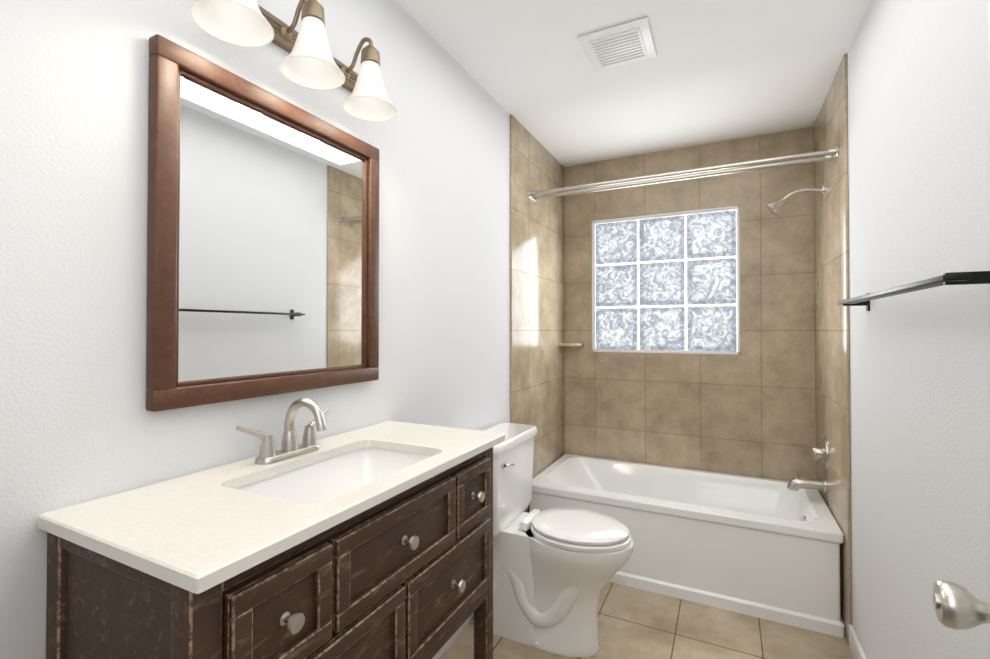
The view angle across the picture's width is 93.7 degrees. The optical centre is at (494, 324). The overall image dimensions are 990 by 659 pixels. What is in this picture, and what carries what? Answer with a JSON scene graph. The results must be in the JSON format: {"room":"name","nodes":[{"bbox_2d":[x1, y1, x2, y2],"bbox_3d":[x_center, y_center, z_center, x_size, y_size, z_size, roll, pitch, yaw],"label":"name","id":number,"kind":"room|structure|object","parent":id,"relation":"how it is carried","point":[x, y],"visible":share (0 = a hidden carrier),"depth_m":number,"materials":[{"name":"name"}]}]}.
{"room":"bathroom","nodes":[
{"label":"bathroom","id":0,"kind":"room"},
{"bbox_2d":[0,0,509,658],"bbox_3d":[-0.288,0.101,1.915,0.120,2.510,3.685,0,-1,26],"label":"wall","id":1,"kind":"structure","parent":0,"point":[80,422],"depth_m":0.93,"materials":[{"name":"white paint"}]},
{"bbox_2d":[146,34,378,411],"bbox_3d":[-0.542,-0.202,1.232,0.032,0.760,0.670,0,-1,26],"label":"vanity mirror","id":2,"kind":"object","parent":1,"relation":"attached to","point":[263,245],"visible":1,"depth_m":1.13,"materials":[{"name":"brown wood"}]},
{"bbox_2d":[190,0,396,120],"bbox_3d":[-0.480,-0.739,1.174,0.201,0.217,0.630,0,-1,26],"label":"sconce","id":3,"kind":"object","parent":1,"relation":"attached to","point":[310,61],"visible":1,"depth_m":1.18,"materials":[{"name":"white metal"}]},
{"bbox_2d":[510,115,564,512],"bbox_3d":[0.290,0.113,2.928,0.012,2.510,0.915,0,-1,26],"label":"wall tile","id":4,"kind":"structure","parent":1,"relation":"attached to","point":[537,399],"depth_m":2.85,"materials":[{"name":"beige tile"}]},
{"bbox_2d":[558,343,583,345],"bbox_3d":[0.531,0.141,3.240,0.140,0.022,0.140,0,-1,26],"label":"corner shelf","id":5,"kind":"object","parent":1,"relation":"attached to","point":[570,344],"visible":0.98,"depth_m":3.20,"materials":[{"name":"tile"}]},
{"bbox_2d":[395,0,870,166],"bbox_3d":[0.446,-1.208,1.565,1.760,0.100,3.685,0,-1,26],"label":"ceiling","id":6,"kind":"structure","parent":0,"point":[713,71],"depth_m":2.07,"materials":[{"name":"white paint"}]},
{"bbox_2d":[578,17,656,71],"bbox_3d":[0.511,-1.144,1.919,0.270,0.019,0.270,0,-1,26],"label":"ceiling vent","id":7,"kind":"object","parent":6,"relation":"in","point":[620,45],"visible":1,"depth_m":1.89,"materials":[{"name":"white plastic"}]},
{"bbox_2d":[439,582,852,658],"bbox_3d":[0.446,1.402,1.534,1.760,0.100,3.685,0,-1,26],"label":"floor","id":8,"kind":"structure","parent":0,"point":[634,623],"depth_m":2.01,"materials":[{"name":"tile"}]},
{"bbox_2d":[38,398,504,658],"bbox_3d":[-0.371,0.763,1.094,0.452,1.167,0.919,0,-1,26],"label":"bathroom vanity","id":9,"kind":"object","parent":8,"relation":"on","point":[374,541],"visible":1,"depth_m":0.83,"materials":[{"name":"brown wood"}]},
{"bbox_2d":[485,423,632,656],"bbox_3d":[0.248,0.928,2.026,0.691,0.858,0.474,0,-1,26],"label":"toilet","id":10,"kind":"object","parent":8,"relation":"on","point":[555,570],"visible":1,"depth_m":1.94,"materials":[{"name":"white ceramic"}]},
{"bbox_2d":[529,454,844,637],"bbox_3d":[1.007,1.140,2.664,1.492,0.450,0.723,0,-1,26],"label":"bathtub","id":11,"kind":"object","parent":8,"relation":"on","point":[765,548],"visible":0.79,"depth_m":2.31,"materials":[{"name":"white ceramic"}]},
{"bbox_2d":[564,127,815,480],"bbox_3d":[1.218,0.115,3.100,1.520,2.510,0.220,0,-1,26],"label":"wall","id":12,"kind":"structure","parent":0,"point":[749,411],"depth_m":2.89,"materials":[{"name":"tile"}]},
{"bbox_2d":[592,205,740,354],"bbox_3d":[1.120,-0.270,3.109,0.920,0.920,0.139,0,-1,26],"label":"window","id":13,"kind":"structure","parent":12,"relation":"in","point":[667,283],"depth_m":3.05,"materials":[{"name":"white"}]},
{"bbox_2d":[847,0,989,658],"bbox_3d":[1.180,0.092,1.184,0.120,2.510,3.685,0,-1,26],"label":"wall","id":14,"kind":"structure","parent":0,"point":[918,142],"depth_m":1.26,"materials":[{"name":"white paint"}]},
{"bbox_2d":[813,54,851,644],"bbox_3d":[1.669,0.106,2.314,0.012,2.510,0.785,0,-1,26],"label":"wall tile","id":15,"kind":"structure","parent":14,"relation":"attached to","point":[832,316],"depth_m":2.16,"materials":[{"name":"beige tile"}]},
{"bbox_2d":[528,145,838,201],"bbox_3d":[0.894,-0.778,2.459,1.495,0.048,0.137,0,-1,26],"label":"rail","id":16,"kind":"object","parent":15,"relation":"attached to","point":[831,154],"visible":1,"depth_m":2.38,"materials":[{"name":"silver metal"}]},
{"bbox_2d":[766,184,823,214],"bbox_3d":[1.591,-0.659,2.471,0.259,0.137,0.084,0,-1,26],"label":"shower head","id":17,"kind":"object","parent":15,"relation":"attached to","point":[774,207],"visible":1,"depth_m":2.48},
{"bbox_2d":[787,438,827,491],"bbox_3d":[1.630,0.731,2.431,0.168,0.284,0.164,0,-1,26],"label":"tub faucet","id":18,"kind":"object","parent":15,"relation":"attached to","point":[797,483],"visible":0.98,"depth_m":2.40,"materials":[{"name":"silver metal"}]},
{"bbox_2d":[849,624,866,658],"bbox_3d":[0.922,1.293,0.802,0.014,0.100,2.558,0,-1,26],"label":"baseboard","id":19,"kind":"structure","parent":14,"relation":"attached to","point":[856,649],"depth_m":1.86,"materials":[{"name":"white wood"}]},
{"bbox_2d":[837,271,989,310],"bbox_3d":[1.125,-0.086,1.311,0.090,0.064,0.960,0,-1,26],"label":"towel rail","id":20,"kind":"object","parent":14,"relation":"attached to","point":[966,278],"visible":1,"depth_m":0.99,"materials":[{"name":"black metal"}]},
{"bbox_3d":[-0.349,0.078,-0.046,1.520,2.510,0.120,0,-1,26],"label":"wall","id":21,"kind":"structure","parent":0,"visible":0},
{"bbox_2d":[933,0,989,629],"bbox_3d":[0.377,0.313,0.171,0.168,2.030,0.896,0,-1,32],"label":"door","id":22,"kind":"structure","parent":21,"relation":"in","point":[957,607],"depth_m":0.52,"materials":[{"name":"white"}]}
]}

